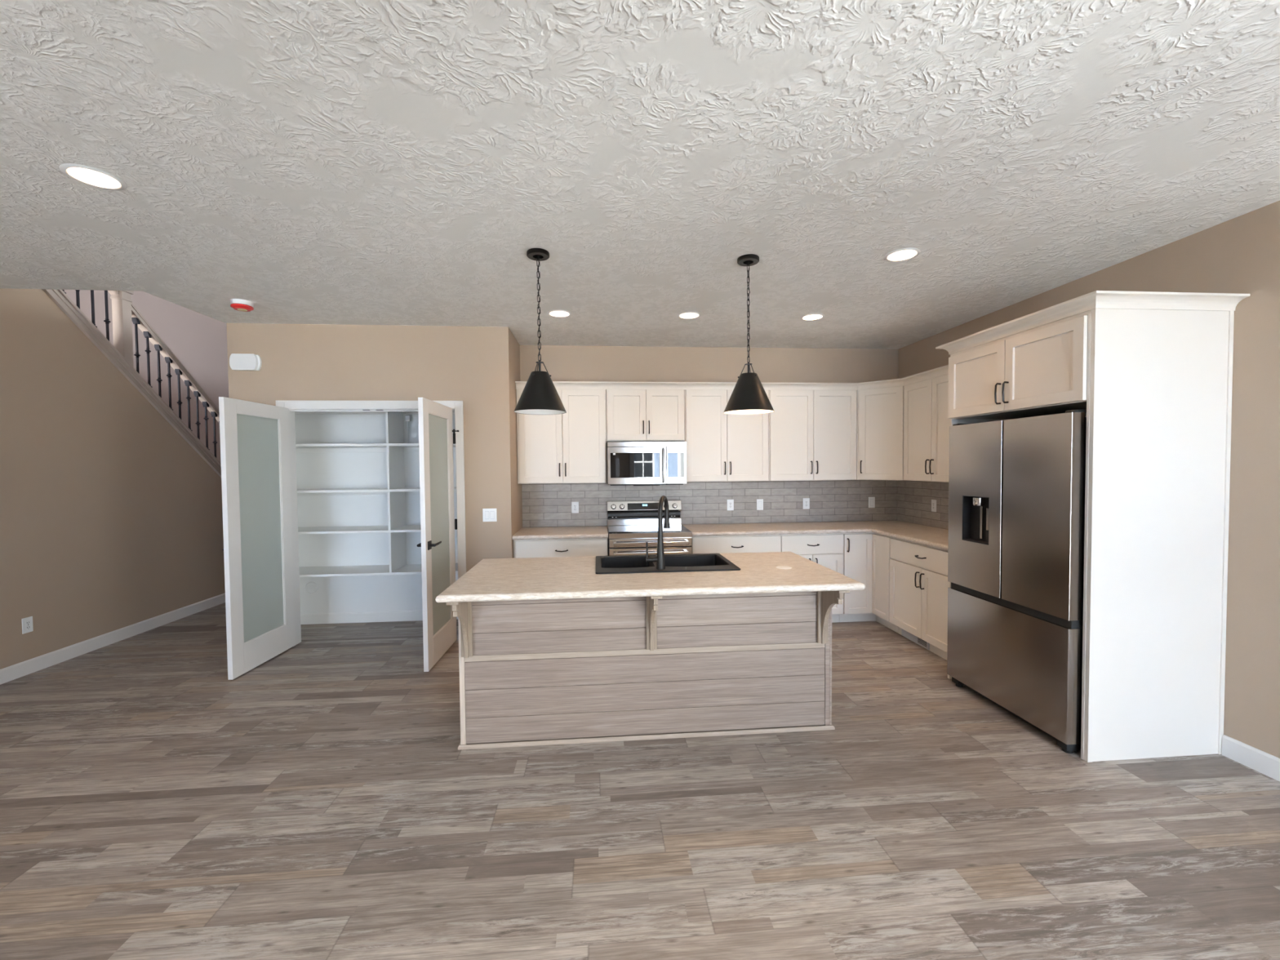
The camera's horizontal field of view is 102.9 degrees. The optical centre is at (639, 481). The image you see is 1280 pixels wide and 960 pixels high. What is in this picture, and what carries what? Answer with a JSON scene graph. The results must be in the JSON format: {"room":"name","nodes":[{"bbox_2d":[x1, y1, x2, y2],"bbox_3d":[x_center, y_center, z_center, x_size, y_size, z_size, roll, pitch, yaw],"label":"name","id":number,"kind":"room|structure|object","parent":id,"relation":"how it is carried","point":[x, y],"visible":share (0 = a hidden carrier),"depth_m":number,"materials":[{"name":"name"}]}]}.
{"room":"open-plan kitchen","nodes":[
{"label":"open-plan kitchen","id":0,"kind":"room"},
{"bbox_2d":[0,288,225,669],"bbox_3d":[-4.606,-0.239,2.808,0.120,3.444,9.570,-1,2,-5],"label":"wall","id":1,"kind":"structure","parent":0,"point":[110,520],"depth_m":4.27,"materials":[{"name":"beige paint"}]},
{"bbox_2d":[21,616,33,634],"bbox_3d":[-4.612,1.084,3.846,0.009,0.116,0.072,-1,2,-5],"label":"electrical outlet","id":2,"kind":"object","parent":1,"relation":"attached to","point":[27,623],"visible":1,"depth_m":3.84,"materials":[{"name":"white plastic"}]},
{"bbox_2d":[25,620,31,630],"bbox_3d":[-4.609,1.084,3.846,0.002,0.068,0.034,-1,2,-5],"label":"receptacle","id":3,"kind":"object","parent":2,"relation":"attached to","point":[28,623],"depth_m":3.85,"materials":[{"name":"white plastic"}]},
{"bbox_2d":[0,592,225,684],"bbox_3d":[-4.453,1.453,2.015,0.014,0.105,7.870,-1,2,-5],"label":"baseboard","id":4,"kind":"structure","parent":1,"relation":"attached to","point":[18,670],"depth_m":4.39,"materials":[{"name":"white paint"}]},
{"bbox_2d":[41,288,221,477],"bbox_3d":[-4.774,-1.289,4.736,0.168,4.255,4.200,-1,2,-5],"label":"stair railing","id":5,"kind":"object","parent":1,"relation":"on","point":[120,354],"visible":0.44,"depth_m":4.84,"materials":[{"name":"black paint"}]},
{"bbox_2d":[64,289,228,462],"bbox_3d":[-5.954,-1.103,6.108,0.120,5.000,5.880,-1,2,-5],"label":"wall","id":6,"kind":"structure","parent":0,"point":[198,340],"depth_m":6.64,"materials":[{"name":"paint"}]},
{"bbox_2d":[226,323,513,572],"bbox_3d":[-2.296,0.037,4.466,2.315,2.752,0.120,-1,2,-5],"label":"wall","id":7,"kind":"structure","parent":0,"point":[470,365],"depth_m":4.41,"materials":[{"name":"beige paint"}]},
{"bbox_2d":[229,353,262,370],"bbox_3d":[-3.298,-0.994,4.270,0.232,0.134,0.044,-1,2,-5],"label":"door chime","id":8,"kind":"object","parent":7,"relation":"attached to","point":[237,362],"visible":1,"depth_m":4.25,"materials":[{"name":"white plastic"}]},
{"bbox_2d":[218,396,295,679],"bbox_3d":[-3.000,0.406,4.010,0.090,2.030,0.726,-1,2,-2],"label":"door","id":9,"kind":"structure","parent":7,"relation":"in","point":[255,443],"depth_m":3.94,"materials":[{"name":"white paint"}]},
{"bbox_2d":[275,400,466,578],"bbox_3d":[-2.295,0.362,4.406,1.539,2.106,0.019,-1,2,-5],"label":"trim","id":10,"kind":"structure","parent":7,"relation":"attached to","point":[457,406],"depth_m":4.43,"materials":[{"name":"white paint"}]},
{"bbox_2d":[288,408,457,644],"bbox_3d":[-2.300,0.388,4.476,1.427,2.050,0.120,-1,2,-5],"label":"trim","id":11,"kind":"structure","parent":7,"relation":"attached to","point":[291,411],"depth_m":4.43,"materials":[{"name":"white paint"}]},
{"bbox_2d":[417,397,458,671],"bbox_3d":[-1.599,0.391,4.121,0.151,2.030,0.721,0,2,1],"label":"door","id":12,"kind":"structure","parent":7,"relation":"in","point":[437,435],"depth_m":4.03,"materials":[{"name":"white paint"}]},
{"bbox_2d":[482,508,497,521],"bbox_3d":[-1.319,0.298,4.489,0.120,0.116,0.011,-1,2,-5],"label":"light switch","id":13,"kind":"object","parent":7,"relation":"attached to","point":[488,514],"visible":1,"depth_m":4.49,"materials":[{"name":"white plastic"}]},
{"bbox_2d":[294,413,457,613],"bbox_3d":[-2.324,0.028,4.801,2.075,2.752,0.553,-1,2,-5],"label":"wall","id":14,"kind":"structure","parent":0,"point":[323,470],"depth_m":5.03,"materials":[{"name":"paint"}]},
{"bbox_2d":[294,412,457,577],"bbox_3d":[-2.330,0.003,4.863,2.049,1.801,0.400,-1,2,-5],"label":"pantry shelving","id":15,"kind":"object","parent":14,"relation":"attached to","point":[394,446],"visible":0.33,"depth_m":4.82,"materials":[{"name":"white paint"}]},
{"bbox_2d":[300,610,457,624],"bbox_3d":[-2.312,1.353,4.834,2.051,0.100,0.541,-1,2,-5],"label":"baseboard","id":16,"kind":"structure","parent":14,"relation":"attached to","point":[401,615],"depth_m":5.05,"materials":[{"name":"white paint"}]},
{"bbox_2d":[404,414,411,443],"bbox_3d":[-2.274,-0.511,5.021,0.050,0.275,0.057,-1,2,-5],"label":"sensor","id":17,"kind":"object","parent":14,"relation":"attached to","point":[407,417],"visible":0.93,"depth_m":5.00,"materials":[{"name":"white plastic"}]},
{"bbox_3d":[-3.225,1.046,5.013,0.116,0.116,0.016,-1,2,-5],"label":"cover plate","id":18,"kind":"object","parent":14,"relation":"attached to","visible":0},
{"bbox_2d":[308,585,313,589],"bbox_3d":[-3.225,1.041,5.008,0.040,0.040,0.006,-1,2,-5],"label":"socket","id":19,"kind":"object","parent":18,"relation":"attached to","point":[310,587],"depth_m":5.00,"materials":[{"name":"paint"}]},
{"bbox_2d":[510,330,522,534],"bbox_3d":[-1.231,0.015,4.892,0.120,2.752,0.553,-1,2,-5],"label":"wall","id":20,"kind":"structure","parent":0,"point":[515,346],"depth_m":4.79,"materials":[{"name":"beige paint"}]},
{"bbox_2d":[0,0,1279,349],"bbox_3d":[-1.164,-1.408,1.696,8.701,0.280,7.090,-1,2,-5],"label":"ceiling","id":21,"kind":"structure","parent":0,"point":[397,162],"depth_m":2.00,"materials":[{"name":"white paint"}]},
{"bbox_2d":[58,163,127,190],"bbox_3d":[-2.280,-1.296,2.133,0.196,0.063,0.196,-1,2,-5],"label":"recessed light","id":22,"kind":"object","parent":21,"relation":"in","point":[86,175],"visible":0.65,"depth_m":2.16,"materials":[{"name":"white plastic"}]},
{"bbox_2d":[230,298,253,311],"bbox_3d":[-2.908,-1.281,3.733,0.136,0.062,0.136,-1,2,-5],"label":"smoke detector","id":23,"kind":"object","parent":21,"relation":"attached to","point":[239,304],"visible":1,"depth_m":3.69,"materials":[{"name":"white plastic"}]},
{"bbox_2d":[514,248,566,414],"bbox_3d":[-0.578,-0.854,2.936,0.298,0.911,0.298,-1,2,-16],"label":"pendant lamp","id":24,"kind":"object","parent":21,"relation":"hanging from","point":[540,396],"visible":1,"depth_m":2.88,"materials":[{"name":"black metal"}]},
{"bbox_2d":[546,309,571,317],"bbox_3d":[-0.643,-1.368,4.085,0.196,0.063,0.196,-1,2,-5],"label":"recessed light","id":25,"kind":"object","parent":21,"relation":"in","point":[557,313],"visible":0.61,"depth_m":4.14,"materials":[{"name":"white plastic"}]},
{"bbox_2d":[676,311,701,319],"bbox_3d":[0.403,-1.380,4.162,0.196,0.063,0.196,-1,2,-5],"label":"recessed light","id":26,"kind":"object","parent":21,"relation":"in","point":[686,315],"visible":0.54,"depth_m":4.22,"materials":[{"name":"white plastic"}]},
{"bbox_2d":[723,253,773,414],"bbox_3d":[0.648,-0.868,3.044,0.298,0.911,0.298,-2,2,-43],"label":"pendant lamp","id":27,"kind":"object","parent":21,"relation":"hanging from","point":[748,396],"visible":1,"depth_m":2.99,"materials":[{"name":"black metal"}]},
{"bbox_2d":[800,313,825,320],"bbox_3d":[1.436,-1.391,4.242,0.196,0.063,0.196,-1,2,-5],"label":"recessed light","id":28,"kind":"object","parent":21,"relation":"in","point":[811,317],"visible":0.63,"depth_m":4.29,"materials":[{"name":"white plastic"}]},
{"bbox_2d":[883,247,920,262],"bbox_3d":[1.541,-1.356,2.998,0.196,0.063,0.196,-1,2,-5],"label":"recessed light","id":29,"kind":"object","parent":21,"relation":"in","point":[904,254],"visible":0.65,"depth_m":3.04,"materials":[{"name":"white plastic"}]},
{"bbox_2d":[0,602,1279,959],"bbox_3d":[-1.366,1.472,3.910,8.801,0.100,11.370,-1,2,-5],"label":"floor","id":30,"kind":"structure","parent":0,"point":[321,800],"depth_m":2.15,"materials":[{"name":"plastic"}]},
{"bbox_2d":[513,537,608,558],"bbox_3d":[-0.731,0.950,4.901,0.847,0.874,0.656,-1,2,-5],"label":"base cabinet","id":31,"kind":"object","parent":30,"relation":"on","point":[554,548],"visible":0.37,"depth_m":4.60,"materials":[{"name":"white paint"}]},
{"bbox_2d":[511,525,608,539],"bbox_3d":[-0.736,0.492,4.897,0.852,0.038,0.650,-1,2,-5],"label":"countertop","id":32,"kind":"structure","parent":31,"relation":"on","point":[591,531],"depth_m":4.71,"materials":[{"name":"beige stone"}]},
{"bbox_2d":[446,590,849,749],"bbox_3d":[0.048,0.997,3.037,2.113,0.876,0.918,-1,2,-5],"label":"kitchen island","id":33,"kind":"object","parent":30,"relation":"on","point":[545,672],"visible":0.69,"depth_m":2.85,"materials":[{"name":"grey wood"}]},
{"bbox_2d":[435,551,865,602],"bbox_3d":[0.048,0.540,3.022,2.139,0.038,0.992,-1,2,-5],"label":"island countertop","id":34,"kind":"structure","parent":33,"relation":"on","point":[489,580],"depth_m":2.72,"materials":[{"name":"beige stone"}]},
{"bbox_2d":[645,495,670,569],"bbox_3d":[0.134,0.298,3.044,0.102,0.425,0.243,1,2,35],"label":"kitchen faucet","id":35,"kind":"object","parent":34,"relation":"on","point":[660,558],"visible":1,"depth_m":2.97,"materials":[{"name":"black metal"}]},
{"bbox_2d":[595,553,740,573],"bbox_3d":[0.147,0.624,3.202,0.842,0.234,0.544,-1,2,-5],"label":"sink","id":36,"kind":"object","parent":34,"relation":"in","point":[620,564],"visible":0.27,"depth_m":3.40,"materials":[{"name":"black stone"}]},
{"bbox_2d":[776,565,791,568],"bbox_3d":[0.857,0.512,3.032,0.092,0.003,0.092,-1,2,-5],"label":"outlet cover","id":37,"kind":"object","parent":34,"relation":"on","point":[778,566],"visible":1,"depth_m":3.02,"materials":[{"name":"white plastic"}]},
{"bbox_2d":[607,499,692,555],"bbox_3d":[0.078,0.793,4.927,0.757,1.172,0.722,-1,2,-5],"label":"range","id":38,"kind":"object","parent":30,"relation":"on","point":[624,538],"visible":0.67,"depth_m":4.85,"materials":[{"name":"silver metal"}]},
{"bbox_2d":[607,524,691,533],"bbox_3d":[0.076,0.466,4.914,0.757,0.016,0.583,-1,2,-5],"label":"cooktop","id":39,"kind":"object","parent":38,"relation":"in","point":[611,529],"depth_m":4.84,"materials":[{"name":"black glass"}]},
{"bbox_2d":[691,534,780,553],"bbox_3d":[0.880,0.932,5.035,0.840,0.874,0.656,-1,2,-5],"label":"base cabinet","id":40,"kind":"object","parent":30,"relation":"on","point":[753,543],"visible":0.23,"depth_m":4.74,"materials":[{"name":"white paint"}]},
{"bbox_2d":[779,533,843,622],"bbox_3d":[1.604,0.924,5.096,0.607,0.874,0.656,-1,2,-5],"label":"base cabinet","id":41,"kind":"object","parent":30,"relation":"on","point":[826,550],"visible":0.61,"depth_m":4.81,"materials":[{"name":"white paint"}]},
{"bbox_2d":[839,532,897,632],"bbox_3d":[2.370,0.918,5.041,0.908,0.874,0.904,-1,2,-5],"label":"base cabinet","id":42,"kind":"object","parent":30,"relation":"on","point":[866,556],"visible":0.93,"depth_m":4.84,"materials":[{"name":"white paint"}]},
{"bbox_2d":[680,520,948,551],"bbox_3d":[1.682,0.482,4.496,2.362,0.038,1.851,-1,2,-5],"label":"countertop","id":43,"kind":"structure","parent":42,"relation":"on","point":[935,537],"depth_m":4.81,"materials":[{"name":"beige stone"}]},
{"bbox_2d":[889,537,948,660],"bbox_3d":[2.568,0.944,4.128,0.662,0.874,0.944,-1,2,-5],"label":"base cabinet","id":44,"kind":"object","parent":30,"relation":"on","point":[919,583],"visible":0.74,"depth_m":4.13,"materials":[{"name":"white paint"}]},
{"bbox_2d":[901,628,929,649],"bbox_3d":[2.340,1.329,4.339,0.012,0.084,0.365,-1,2,-5],"label":"floor register","id":45,"kind":"object","parent":44,"relation":"attached to","point":[908,635],"visible":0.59,"depth_m":4.32,"materials":[{"name":"metal"}]},
{"bbox_2d":[946,409,1086,753],"bbox_3d":[2.555,0.515,3.097,0.799,1.792,0.908,-1,2,-5],"label":"refrigerator","id":46,"kind":"object","parent":30,"relation":"on","point":[1016,486],"visible":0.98,"depth_m":2.91,"materials":[{"name":"silver metal"}]},
{"bbox_2d":[935,290,1250,762],"bbox_3d":[2.568,0.236,3.106,0.824,2.349,1.172,-1,2,-5],"label":"enclosure","id":47,"kind":"object","parent":30,"relation":"on","point":[1151,372],"visible":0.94,"depth_m":2.60,"materials":[{"name":"white paint"}]},
{"bbox_2d":[520,345,897,526],"bbox_3d":[-0.306,-0.005,5.307,6.423,2.752,0.120,-1,2,-5],"label":"wall","id":48,"kind":"structure","parent":0,"point":[562,362],"depth_m":5.30,"materials":[{"name":"beige paint"}]},
{"bbox_2d":[516,389,606,484],"bbox_3d":[-0.755,-0.442,5.014,0.848,0.918,0.364,-1,2,-5],"label":"upper cabinet","id":49,"kind":"object","parent":48,"relation":"attached to","point":[570,446],"visible":0.98,"depth_m":4.88,"materials":[{"name":"white paint"}]},
{"bbox_2d":[605,389,684,442],"bbox_3d":[0.049,-0.652,5.075,0.761,0.516,0.364,-1,2,-5],"label":"upper cabinet","id":50,"kind":"object","parent":48,"relation":"attached to","point":[632,415],"visible":0.94,"depth_m":4.93,"materials":[{"name":"white paint"}]},
{"bbox_2d":[606,441,686,485],"bbox_3d":[0.058,-0.171,5.030,0.756,0.421,0.459,-1,2,-5],"label":"microwave","id":51,"kind":"object","parent":48,"relation":"attached to","point":[628,463],"visible":1,"depth_m":4.85,"materials":[{"name":"silver metal"}]},
{"bbox_2d":[683,389,768,481],"bbox_3d":[0.851,-0.460,5.148,0.837,0.918,0.364,-1,2,-5],"label":"upper cabinet","id":52,"kind":"object","parent":48,"relation":"attached to","point":[721,446],"visible":0.84,"depth_m":5.01,"materials":[{"name":"white paint"}]},
{"bbox_2d":[521,442,948,529],"bbox_3d":[0.871,0.046,4.415,3.986,0.852,1.854,-1,2,-5],"label":"backsplash","id":53,"kind":"structure","parent":48,"relation":"attached to","point":[544,504],"depth_m":5.33,"materials":[{"name":"grey tile"}]},
{"bbox_2d":[571,502,578,513],"bbox_3d":[-0.659,0.269,5.210,0.072,0.116,0.009,-1,2,-5],"label":"electrical outlet","id":54,"kind":"object","parent":53,"relation":"attached to","point":[575,505],"visible":1,"depth_m":5.21,"materials":[{"name":"white plastic"}]},
{"bbox_2d":[573,504,577,511],"bbox_3d":[-0.659,0.269,5.207,0.034,0.068,0.002,-1,2,-5],"label":"receptacle","id":55,"kind":"object","parent":54,"relation":"attached to","point":[575,506],"depth_m":5.21,"materials":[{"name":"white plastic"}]},
{"bbox_2d":[727,499,733,510],"bbox_3d":[0.949,0.249,5.344,0.072,0.116,0.009,-1,2,-5],"label":"electrical outlet","id":56,"kind":"object","parent":53,"relation":"attached to","point":[730,502],"visible":1,"depth_m":5.34,"materials":[{"name":"white plastic"}]},
{"bbox_2d":[756,498,763,510],"bbox_3d":[1.265,0.246,5.369,0.072,0.116,0.011,-1,2,-5],"label":"light switch","id":57,"kind":"object","parent":53,"relation":"attached to","point":[759,501],"visible":1,"depth_m":5.37,"materials":[{"name":"white plastic"}]},
{"bbox_2d":[803,497,809,509],"bbox_3d":[1.766,0.238,5.412,0.072,0.116,0.009,-1,2,-5],"label":"electrical outlet","id":58,"kind":"object","parent":53,"relation":"attached to","point":[806,500],"visible":1,"depth_m":5.41,"materials":[{"name":"white plastic"}]},
{"bbox_2d":[804,500,808,506],"bbox_3d":[1.766,0.238,5.409,0.034,0.068,0.002,-1,2,-5],"label":"receptacle","id":59,"kind":"object","parent":58,"relation":"attached to","point":[806,501],"depth_m":5.41,"materials":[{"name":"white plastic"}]},
{"bbox_2d":[868,497,875,507],"bbox_3d":[2.487,0.228,5.470,0.072,0.116,0.011,-1,2,-5],"label":"light switch","id":60,"kind":"object","parent":53,"relation":"attached to","point":[871,500],"visible":1,"depth_m":5.47,"materials":[{"name":"white plastic"}]},
{"bbox_2d":[931,499,936,511],"bbox_3d":[2.819,0.235,4.892,0.009,0.116,0.072,-1,2,-5],"label":"electrical outlet","id":61,"kind":"object","parent":53,"relation":"attached to","point":[933,501],"visible":1,"depth_m":4.89,"materials":[{"name":"white plastic"}]},
{"bbox_2d":[768,390,857,480],"bbox_3d":[1.722,-0.470,5.220,0.905,0.918,0.364,-1,2,-5],"label":"upper cabinet","id":62,"kind":"object","parent":48,"relation":"attached to","point":[812,433],"visible":0.92,"depth_m":5.08,"materials":[{"name":"white paint"}]},
{"bbox_2d":[515,364,948,390],"bbox_3d":[0.721,-0.906,4.255,3.678,0.065,1.484,-1,2,-5],"label":"crown molding","id":63,"kind":"structure","parent":62,"relation":"attached to","point":[942,371],"depth_m":4.94,"materials":[{"name":"white paint"}]},
{"bbox_2d":[856,385,905,480],"bbox_3d":[2.492,-0.475,5.157,0.620,0.918,0.616,-1,2,-5],"label":"upper cabinet","id":64,"kind":"object","parent":48,"relation":"attached to","point":[880,411],"visible":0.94,"depth_m":4.99,"materials":[{"name":"white paint"}]},
{"bbox_2d":[897,200,1279,758],"bbox_3d":[3.125,0.059,2.097,0.120,2.752,6.850,-1,2,-5],"label":"wall","id":65,"kind":"structure","parent":0,"point":[1239,255],"depth_m":2.55,"materials":[{"name":"beige paint"}]},
{"bbox_2d":[903,373,950,482],"bbox_3d":[2.681,-0.455,4.440,0.363,0.918,0.839,-1,2,-5],"label":"upper cabinet","id":66,"kind":"object","parent":65,"relation":"attached to","point":[926,424],"visible":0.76,"depth_m":4.51,"materials":[{"name":"white paint"}]},
{"bbox_2d":[1221,734,1279,781],"bbox_3d":[3.191,1.424,0.683,0.014,0.105,3.945,-1,2,-5],"label":"baseboard","id":67,"kind":"structure","parent":65,"relation":"attached to","point":[1265,763],"depth_m":2.53,"materials":[{"name":"white paint"}]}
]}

